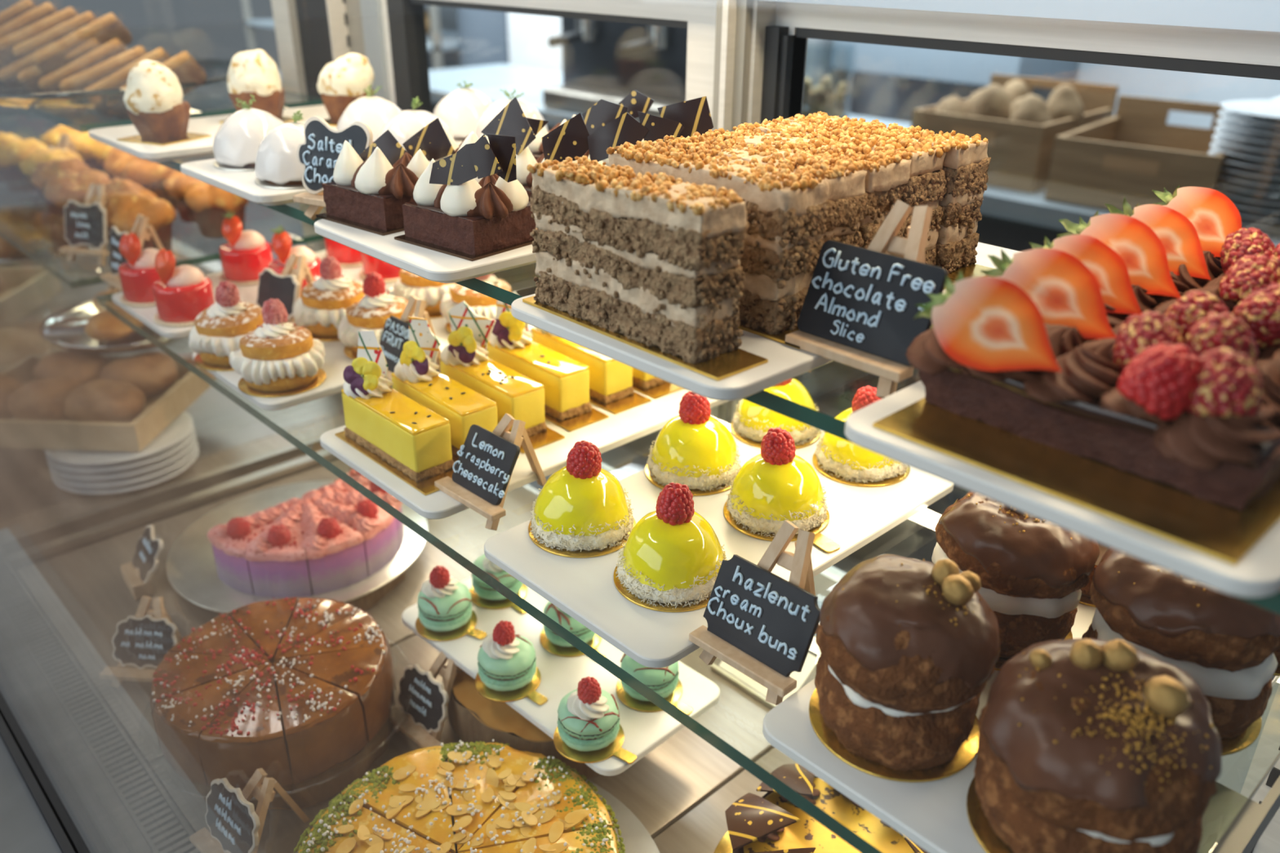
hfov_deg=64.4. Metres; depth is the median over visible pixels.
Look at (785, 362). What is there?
serving tray
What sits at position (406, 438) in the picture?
bar
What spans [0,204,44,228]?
pastry
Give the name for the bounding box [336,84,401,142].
cake
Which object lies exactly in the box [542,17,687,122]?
coffee machine
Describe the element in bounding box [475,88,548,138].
cake
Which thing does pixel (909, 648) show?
bun
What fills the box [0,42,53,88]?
biscuit
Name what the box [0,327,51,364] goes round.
bun
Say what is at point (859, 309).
sign
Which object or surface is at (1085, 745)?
bun
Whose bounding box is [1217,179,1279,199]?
dinner plate
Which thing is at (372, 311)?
cream puff
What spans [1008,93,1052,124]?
bread roll
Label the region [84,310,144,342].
pastry
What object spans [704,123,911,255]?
cake slice
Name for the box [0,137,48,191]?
muffin
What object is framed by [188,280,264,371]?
cream puff
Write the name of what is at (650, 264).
cake slice
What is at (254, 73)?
cupcake
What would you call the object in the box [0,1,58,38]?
biscuit
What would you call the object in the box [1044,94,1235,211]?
wooden crate
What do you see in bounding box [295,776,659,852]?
round board
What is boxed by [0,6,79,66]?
biscuit
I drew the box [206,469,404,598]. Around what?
cake
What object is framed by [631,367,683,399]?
bar
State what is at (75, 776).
display case
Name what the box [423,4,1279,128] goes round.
wall
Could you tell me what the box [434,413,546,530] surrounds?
sign
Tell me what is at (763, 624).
sign
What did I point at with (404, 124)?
cake
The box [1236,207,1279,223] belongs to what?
dinner plate
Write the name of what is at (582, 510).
cake
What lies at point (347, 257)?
cake
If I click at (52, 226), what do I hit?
pastry
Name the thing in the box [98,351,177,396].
bun
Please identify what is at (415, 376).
bar
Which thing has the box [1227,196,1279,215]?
dinner plate
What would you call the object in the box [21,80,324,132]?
glass shelf
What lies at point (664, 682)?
macaron
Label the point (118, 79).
biscuit
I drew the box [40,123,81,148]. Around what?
croissant
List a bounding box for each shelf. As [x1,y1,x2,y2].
[0,108,324,288]
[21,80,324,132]
[95,249,1279,852]
[155,160,1279,614]
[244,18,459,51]
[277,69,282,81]
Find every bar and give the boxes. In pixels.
[334,330,456,495]
[391,316,497,462]
[439,300,564,453]
[487,291,608,431]
[530,326,651,414]
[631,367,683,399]
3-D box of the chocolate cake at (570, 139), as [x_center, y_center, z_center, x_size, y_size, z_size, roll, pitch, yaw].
[-0.058,-0.187,0.707,0.086,0.082,0.070,22,33,37]
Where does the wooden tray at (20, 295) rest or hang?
on the display case at (227, 434)
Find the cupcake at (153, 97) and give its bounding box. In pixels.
[116,59,211,146]
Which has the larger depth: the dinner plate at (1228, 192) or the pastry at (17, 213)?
the dinner plate at (1228, 192)
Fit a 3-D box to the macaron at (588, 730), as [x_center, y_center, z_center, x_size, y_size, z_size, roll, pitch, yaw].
[-0.036,0.204,0.729,0.052,0.058,0.062,-9,27,-19]
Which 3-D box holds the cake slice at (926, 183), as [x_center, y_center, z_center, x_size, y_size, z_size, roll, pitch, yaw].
[0.122,-0.136,0.609,0.043,0.079,0.146,-22,34,-38]
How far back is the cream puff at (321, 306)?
0.97 m
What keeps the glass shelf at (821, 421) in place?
attached to the display case at (75, 776)
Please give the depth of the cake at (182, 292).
1.00 m
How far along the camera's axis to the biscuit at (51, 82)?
1.28 m
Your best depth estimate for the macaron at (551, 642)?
0.83 m
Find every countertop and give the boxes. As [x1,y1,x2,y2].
[428,63,1279,562]
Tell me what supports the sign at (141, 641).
on the display case at (75, 776)
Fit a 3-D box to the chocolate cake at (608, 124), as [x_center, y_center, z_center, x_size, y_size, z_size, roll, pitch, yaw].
[0.004,-0.201,0.734,0.103,0.085,0.146,4,26,7]
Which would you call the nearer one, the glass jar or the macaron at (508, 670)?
the macaron at (508, 670)
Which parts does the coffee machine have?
portafilter handle, portafilter handle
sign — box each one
[48,133,79,156]
[57,182,109,265]
[98,595,182,688]
[99,213,164,291]
[120,524,163,599]
[189,768,309,852]
[256,253,314,326]
[293,115,373,221]
[379,295,440,381]
[390,651,463,748]
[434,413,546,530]
[688,520,820,705]
[785,199,947,398]
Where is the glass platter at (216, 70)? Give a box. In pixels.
[0,55,231,107]
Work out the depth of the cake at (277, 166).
0.79 m
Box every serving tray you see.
[88,104,337,161]
[111,250,395,338]
[180,142,461,205]
[192,316,534,410]
[314,218,536,283]
[320,388,728,519]
[401,576,719,776]
[484,430,954,668]
[511,242,1019,400]
[711,653,818,709]
[762,603,1279,852]
[844,380,1279,598]
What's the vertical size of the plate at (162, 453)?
0.010 m
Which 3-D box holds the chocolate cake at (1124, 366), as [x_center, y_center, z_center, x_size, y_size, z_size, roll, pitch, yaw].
[0.238,-0.048,0.442,0.267,0.067,0.147,-22,34,-38]
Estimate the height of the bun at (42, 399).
0.063 m
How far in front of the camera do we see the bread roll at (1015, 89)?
2.33 m
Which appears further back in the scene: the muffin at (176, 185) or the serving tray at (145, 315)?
the muffin at (176, 185)
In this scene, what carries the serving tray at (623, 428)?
on the glass shelf at (811, 810)
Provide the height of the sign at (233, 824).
0.066 m
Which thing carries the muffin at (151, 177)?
on the glass shelf at (20, 113)
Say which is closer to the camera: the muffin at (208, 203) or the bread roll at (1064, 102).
the muffin at (208, 203)
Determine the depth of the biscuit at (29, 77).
1.30 m
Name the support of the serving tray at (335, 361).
on the glass shelf at (811, 810)
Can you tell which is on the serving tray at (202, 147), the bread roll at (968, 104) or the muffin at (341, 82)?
the muffin at (341, 82)
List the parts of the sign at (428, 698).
leg, writing panel, leg, leg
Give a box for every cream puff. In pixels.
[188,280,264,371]
[229,297,326,397]
[293,257,365,342]
[337,272,413,359]
[391,268,453,318]
[440,273,511,333]
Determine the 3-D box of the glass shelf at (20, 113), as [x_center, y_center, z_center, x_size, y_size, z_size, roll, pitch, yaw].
[-1.021,-0.443,1.745,0.344,0.008,1.435,-22,34,-38]
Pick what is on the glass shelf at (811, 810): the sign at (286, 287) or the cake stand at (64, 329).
the sign at (286, 287)
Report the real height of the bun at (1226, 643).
0.091 m
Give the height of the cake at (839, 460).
0.064 m
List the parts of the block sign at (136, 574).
writing panel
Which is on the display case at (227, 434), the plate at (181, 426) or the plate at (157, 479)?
the plate at (157, 479)
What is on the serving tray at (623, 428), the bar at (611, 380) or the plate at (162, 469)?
the bar at (611, 380)
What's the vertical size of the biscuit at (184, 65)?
0.086 m
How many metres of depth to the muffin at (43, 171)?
1.42 m
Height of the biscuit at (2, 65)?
0.076 m
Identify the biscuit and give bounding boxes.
[0,0,37,26]
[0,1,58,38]
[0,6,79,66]
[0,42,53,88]
[0,61,4,80]
[12,11,97,60]
[17,38,102,91]
[31,13,132,75]
[38,38,128,93]
[58,45,148,91]
[84,47,171,118]
[106,50,206,120]
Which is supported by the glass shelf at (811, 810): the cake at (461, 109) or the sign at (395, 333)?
the sign at (395, 333)
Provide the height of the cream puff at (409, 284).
0.073 m
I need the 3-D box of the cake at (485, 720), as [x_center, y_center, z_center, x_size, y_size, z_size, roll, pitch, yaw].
[-0.070,0.222,0.869,0.180,0.049,0.177,-22,34,-38]
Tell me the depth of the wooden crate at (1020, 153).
2.14 m
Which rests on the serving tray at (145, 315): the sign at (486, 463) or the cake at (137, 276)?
the cake at (137, 276)
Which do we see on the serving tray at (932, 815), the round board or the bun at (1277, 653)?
the bun at (1277, 653)
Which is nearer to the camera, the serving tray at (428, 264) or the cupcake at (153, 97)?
the serving tray at (428, 264)
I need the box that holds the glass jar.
[802,40,857,117]
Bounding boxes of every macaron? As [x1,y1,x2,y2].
[415,565,487,641]
[469,554,527,613]
[475,620,547,705]
[539,601,606,657]
[553,675,636,764]
[616,653,693,715]
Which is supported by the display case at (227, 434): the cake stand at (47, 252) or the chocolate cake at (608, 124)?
the cake stand at (47, 252)
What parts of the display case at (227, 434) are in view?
deck plate, frame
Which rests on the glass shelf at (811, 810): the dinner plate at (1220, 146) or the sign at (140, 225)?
the sign at (140, 225)
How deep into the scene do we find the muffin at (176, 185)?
1.39 m
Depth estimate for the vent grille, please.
0.79 m
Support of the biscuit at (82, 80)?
on the glass platter at (216, 70)
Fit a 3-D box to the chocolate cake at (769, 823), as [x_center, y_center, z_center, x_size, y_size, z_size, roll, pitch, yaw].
[0.138,0.295,0.691,0.184,0.070,0.184,-22,34,-38]
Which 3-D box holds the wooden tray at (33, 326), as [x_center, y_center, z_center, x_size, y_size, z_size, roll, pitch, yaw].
[-1.005,-0.103,1.527,0.280,0.045,0.190,-1,26,-3]
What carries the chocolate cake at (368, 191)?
on the serving tray at (428, 264)
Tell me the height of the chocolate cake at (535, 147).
0.053 m
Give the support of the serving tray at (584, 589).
on the glass shelf at (811, 810)
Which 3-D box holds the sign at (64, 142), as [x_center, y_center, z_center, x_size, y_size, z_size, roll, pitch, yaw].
[-0.875,-0.398,1.545,0.066,0.090,0.073,19,31,34]
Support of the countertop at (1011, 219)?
on the floor
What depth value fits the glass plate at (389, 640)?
0.78 m
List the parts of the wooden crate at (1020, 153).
name plate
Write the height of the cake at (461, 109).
0.053 m
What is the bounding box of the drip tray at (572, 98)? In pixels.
[542,84,679,122]
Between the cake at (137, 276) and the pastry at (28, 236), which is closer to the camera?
the cake at (137, 276)
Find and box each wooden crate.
[911,73,1119,192]
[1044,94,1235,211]
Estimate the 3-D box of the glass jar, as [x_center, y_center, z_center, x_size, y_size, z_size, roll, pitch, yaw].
[0.452,-0.830,2.545,0.156,0.240,0.156,-22,34,-38]
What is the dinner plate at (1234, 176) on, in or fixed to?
on the dinner plate at (1228, 184)
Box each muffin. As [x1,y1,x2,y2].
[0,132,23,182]
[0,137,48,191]
[18,147,83,200]
[31,156,91,215]
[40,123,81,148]
[44,168,111,219]
[57,130,103,172]
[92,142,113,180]
[93,177,157,239]
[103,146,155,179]
[106,189,176,251]
[121,159,182,208]
[163,161,198,222]
[184,180,248,238]
[316,53,374,126]
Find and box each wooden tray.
[0,266,62,321]
[0,321,70,372]
[0,353,215,452]
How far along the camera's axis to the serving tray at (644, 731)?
0.80 m
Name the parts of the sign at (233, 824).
writing panel, leg, leg, leg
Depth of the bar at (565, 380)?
0.82 m
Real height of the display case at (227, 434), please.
1.220 m
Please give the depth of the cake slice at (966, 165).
0.59 m
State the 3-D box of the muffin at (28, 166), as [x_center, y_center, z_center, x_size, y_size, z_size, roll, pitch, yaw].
[-0.875,-0.378,1.520,0.085,0.070,0.084,-17,31,-32]
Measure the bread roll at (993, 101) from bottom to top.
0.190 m
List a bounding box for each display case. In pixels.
[0,0,345,527]
[0,0,1279,852]
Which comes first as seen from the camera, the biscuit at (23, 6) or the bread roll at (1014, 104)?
the biscuit at (23, 6)
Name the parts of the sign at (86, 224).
leg, writing panel, leg, leg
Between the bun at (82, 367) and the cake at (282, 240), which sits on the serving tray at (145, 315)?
the cake at (282, 240)
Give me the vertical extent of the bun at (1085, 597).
0.067 m
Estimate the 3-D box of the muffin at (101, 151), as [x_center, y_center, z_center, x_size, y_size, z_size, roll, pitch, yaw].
[-0.819,-0.421,1.611,0.085,0.070,0.084,-12,29,-25]
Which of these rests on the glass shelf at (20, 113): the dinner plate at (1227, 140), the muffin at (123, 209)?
the muffin at (123, 209)
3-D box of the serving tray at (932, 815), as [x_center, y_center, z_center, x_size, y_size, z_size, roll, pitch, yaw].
[0.224,0.133,0.546,0.307,0.012,0.166,-22,34,-38]
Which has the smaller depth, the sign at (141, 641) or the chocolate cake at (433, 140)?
the chocolate cake at (433, 140)
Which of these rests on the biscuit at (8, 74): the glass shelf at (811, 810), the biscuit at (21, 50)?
the biscuit at (21, 50)
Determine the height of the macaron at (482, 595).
0.058 m
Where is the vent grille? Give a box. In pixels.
[106,705,199,852]
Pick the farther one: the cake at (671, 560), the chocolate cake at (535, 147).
the chocolate cake at (535, 147)
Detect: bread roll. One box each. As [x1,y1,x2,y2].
[933,95,967,115]
[964,88,983,115]
[969,84,1010,120]
[1003,79,1030,103]
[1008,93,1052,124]
[1010,97,1023,115]
[1045,84,1084,129]
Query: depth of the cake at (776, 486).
0.66 m
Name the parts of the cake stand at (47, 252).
plate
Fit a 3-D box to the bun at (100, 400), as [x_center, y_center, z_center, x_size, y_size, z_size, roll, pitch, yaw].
[-0.649,-0.029,1.237,0.091,0.060,0.079,2,26,2]
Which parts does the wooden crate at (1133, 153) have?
name plate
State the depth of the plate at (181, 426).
1.20 m
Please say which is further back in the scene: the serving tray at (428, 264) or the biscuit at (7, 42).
the biscuit at (7, 42)
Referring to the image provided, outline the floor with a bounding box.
[0,146,860,655]
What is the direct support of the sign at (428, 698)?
on the display case at (75, 776)
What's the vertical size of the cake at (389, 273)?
0.080 m
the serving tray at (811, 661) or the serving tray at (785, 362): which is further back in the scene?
the serving tray at (811, 661)
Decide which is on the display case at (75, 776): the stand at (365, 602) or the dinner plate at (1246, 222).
the stand at (365, 602)
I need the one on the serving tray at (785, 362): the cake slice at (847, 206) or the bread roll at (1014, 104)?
the cake slice at (847, 206)
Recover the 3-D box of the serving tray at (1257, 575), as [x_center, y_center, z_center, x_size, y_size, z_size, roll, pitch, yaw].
[0.248,-0.015,0.464,0.307,0.012,0.166,-22,34,-38]
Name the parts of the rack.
post, post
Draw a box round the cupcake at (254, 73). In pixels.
[218,48,303,123]
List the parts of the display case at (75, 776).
glass, deck plate, corner post, deck plate, sliding door, deck plate, door post, header rail, sliding door, panel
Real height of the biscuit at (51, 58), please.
0.083 m
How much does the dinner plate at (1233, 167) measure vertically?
0.014 m
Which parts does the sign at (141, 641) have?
leg, writing panel, leg, leg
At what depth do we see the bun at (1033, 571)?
0.53 m
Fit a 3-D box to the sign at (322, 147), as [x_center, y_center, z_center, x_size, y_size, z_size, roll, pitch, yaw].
[-0.212,-0.194,0.761,0.078,0.074,0.073,14,29,26]
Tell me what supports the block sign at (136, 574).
on the display case at (75, 776)
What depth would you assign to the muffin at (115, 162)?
1.50 m
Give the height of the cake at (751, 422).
0.064 m
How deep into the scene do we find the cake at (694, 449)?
0.71 m
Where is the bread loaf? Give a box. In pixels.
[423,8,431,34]
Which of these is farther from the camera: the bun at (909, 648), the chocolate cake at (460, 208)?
the chocolate cake at (460, 208)
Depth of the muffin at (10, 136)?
1.63 m
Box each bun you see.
[0,276,4,294]
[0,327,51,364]
[0,373,24,419]
[7,377,82,421]
[33,351,111,384]
[63,378,145,422]
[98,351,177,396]
[808,554,999,782]
[931,491,1099,671]
[966,638,1222,852]
[1079,542,1110,607]
[1081,547,1279,755]
[1273,648,1279,675]
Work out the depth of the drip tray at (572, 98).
2.99 m
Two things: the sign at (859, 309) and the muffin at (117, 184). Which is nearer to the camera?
the sign at (859, 309)
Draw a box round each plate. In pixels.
[44,411,193,464]
[45,424,195,471]
[47,431,195,479]
[49,438,197,487]
[51,445,199,494]
[138,640,410,800]
[166,480,428,613]
[1208,148,1279,173]
[1210,141,1279,164]
[1212,133,1279,156]
[1213,124,1279,147]
[1216,116,1279,139]
[1217,108,1279,130]
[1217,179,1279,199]
[1218,171,1279,190]
[1218,187,1279,207]
[1220,99,1279,121]
[1221,163,1279,182]
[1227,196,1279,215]
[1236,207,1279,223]
[1240,217,1279,231]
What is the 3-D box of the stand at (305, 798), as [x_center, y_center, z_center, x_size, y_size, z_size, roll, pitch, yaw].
[-0.286,0.244,0.838,0.176,0.032,0.173,-22,34,-38]
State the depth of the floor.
5.62 m
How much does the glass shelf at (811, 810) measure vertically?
0.008 m
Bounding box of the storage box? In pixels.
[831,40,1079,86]
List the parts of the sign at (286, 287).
writing panel, leg, leg, leg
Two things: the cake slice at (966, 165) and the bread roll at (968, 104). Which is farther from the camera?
the bread roll at (968, 104)
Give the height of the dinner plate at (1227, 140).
0.014 m
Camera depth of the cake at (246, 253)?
1.12 m
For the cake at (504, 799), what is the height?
0.062 m
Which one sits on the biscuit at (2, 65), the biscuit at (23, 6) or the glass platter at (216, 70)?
the biscuit at (23, 6)
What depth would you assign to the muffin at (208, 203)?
1.32 m
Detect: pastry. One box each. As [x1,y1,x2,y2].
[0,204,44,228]
[0,219,44,260]
[40,213,85,247]
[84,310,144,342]
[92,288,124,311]
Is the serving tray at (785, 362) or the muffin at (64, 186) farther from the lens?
the muffin at (64, 186)
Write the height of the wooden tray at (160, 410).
0.034 m
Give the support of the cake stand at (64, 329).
on the display case at (227, 434)
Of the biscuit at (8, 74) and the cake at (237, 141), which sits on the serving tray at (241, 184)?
the cake at (237, 141)
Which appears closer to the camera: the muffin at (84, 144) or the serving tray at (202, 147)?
the serving tray at (202, 147)
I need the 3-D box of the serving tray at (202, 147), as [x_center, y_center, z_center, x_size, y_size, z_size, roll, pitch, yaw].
[-0.395,-0.314,1.072,0.307,0.012,0.166,-22,34,-38]
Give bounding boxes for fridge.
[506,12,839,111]
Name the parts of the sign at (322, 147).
leg, writing panel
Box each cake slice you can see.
[522,155,768,381]
[606,140,829,349]
[656,131,869,247]
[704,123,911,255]
[743,115,955,284]
[784,111,992,279]
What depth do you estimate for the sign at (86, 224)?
1.22 m
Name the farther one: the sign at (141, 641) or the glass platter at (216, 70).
the glass platter at (216, 70)
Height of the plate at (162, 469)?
0.010 m
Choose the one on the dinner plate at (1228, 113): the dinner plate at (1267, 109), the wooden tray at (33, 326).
the dinner plate at (1267, 109)
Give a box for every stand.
[0,237,110,321]
[39,299,189,354]
[190,697,395,812]
[214,570,405,615]
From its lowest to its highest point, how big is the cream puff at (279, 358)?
0.073 m
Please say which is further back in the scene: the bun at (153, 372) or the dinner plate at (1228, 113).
the dinner plate at (1228, 113)
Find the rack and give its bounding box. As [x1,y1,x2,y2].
[241,0,459,81]
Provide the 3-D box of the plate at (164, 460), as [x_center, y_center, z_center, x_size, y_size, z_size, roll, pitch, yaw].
[-0.636,0.029,1.253,0.166,0.010,0.166,-22,34,-38]
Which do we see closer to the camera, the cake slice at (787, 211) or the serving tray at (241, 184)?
the cake slice at (787, 211)
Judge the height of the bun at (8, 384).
0.058 m
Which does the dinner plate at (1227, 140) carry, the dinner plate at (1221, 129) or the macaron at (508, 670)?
the dinner plate at (1221, 129)
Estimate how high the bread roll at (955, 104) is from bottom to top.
0.152 m
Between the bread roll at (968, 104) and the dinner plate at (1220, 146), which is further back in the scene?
the bread roll at (968, 104)
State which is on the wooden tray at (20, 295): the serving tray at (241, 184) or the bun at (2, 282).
the bun at (2, 282)
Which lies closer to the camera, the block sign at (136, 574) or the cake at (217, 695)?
the cake at (217, 695)
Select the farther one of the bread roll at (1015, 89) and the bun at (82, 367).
the bread roll at (1015, 89)
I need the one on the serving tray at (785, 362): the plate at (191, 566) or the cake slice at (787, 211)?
the cake slice at (787, 211)
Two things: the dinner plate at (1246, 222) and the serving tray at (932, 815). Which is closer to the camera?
the serving tray at (932, 815)
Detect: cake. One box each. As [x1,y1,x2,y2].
[117,232,159,307]
[150,596,395,791]
[151,248,215,327]
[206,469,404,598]
[213,94,284,171]
[218,210,273,285]
[254,110,305,189]
[267,224,320,297]
[293,739,625,852]
[315,129,429,235]
[324,236,362,267]
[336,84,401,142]
[359,252,400,283]
[377,96,453,162]
[394,133,536,261]
[402,117,499,177]
[433,80,492,142]
[442,671,599,779]
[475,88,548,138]
[480,97,606,200]
[528,113,589,159]
[528,440,635,558]
[582,89,713,165]
[613,482,727,612]
[644,391,741,496]
[713,764,928,852]
[723,426,839,553]
[730,377,821,448]
[812,385,910,487]
[872,185,1279,565]
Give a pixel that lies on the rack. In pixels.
(438, 41)
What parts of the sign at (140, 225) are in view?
writing panel, leg, leg, leg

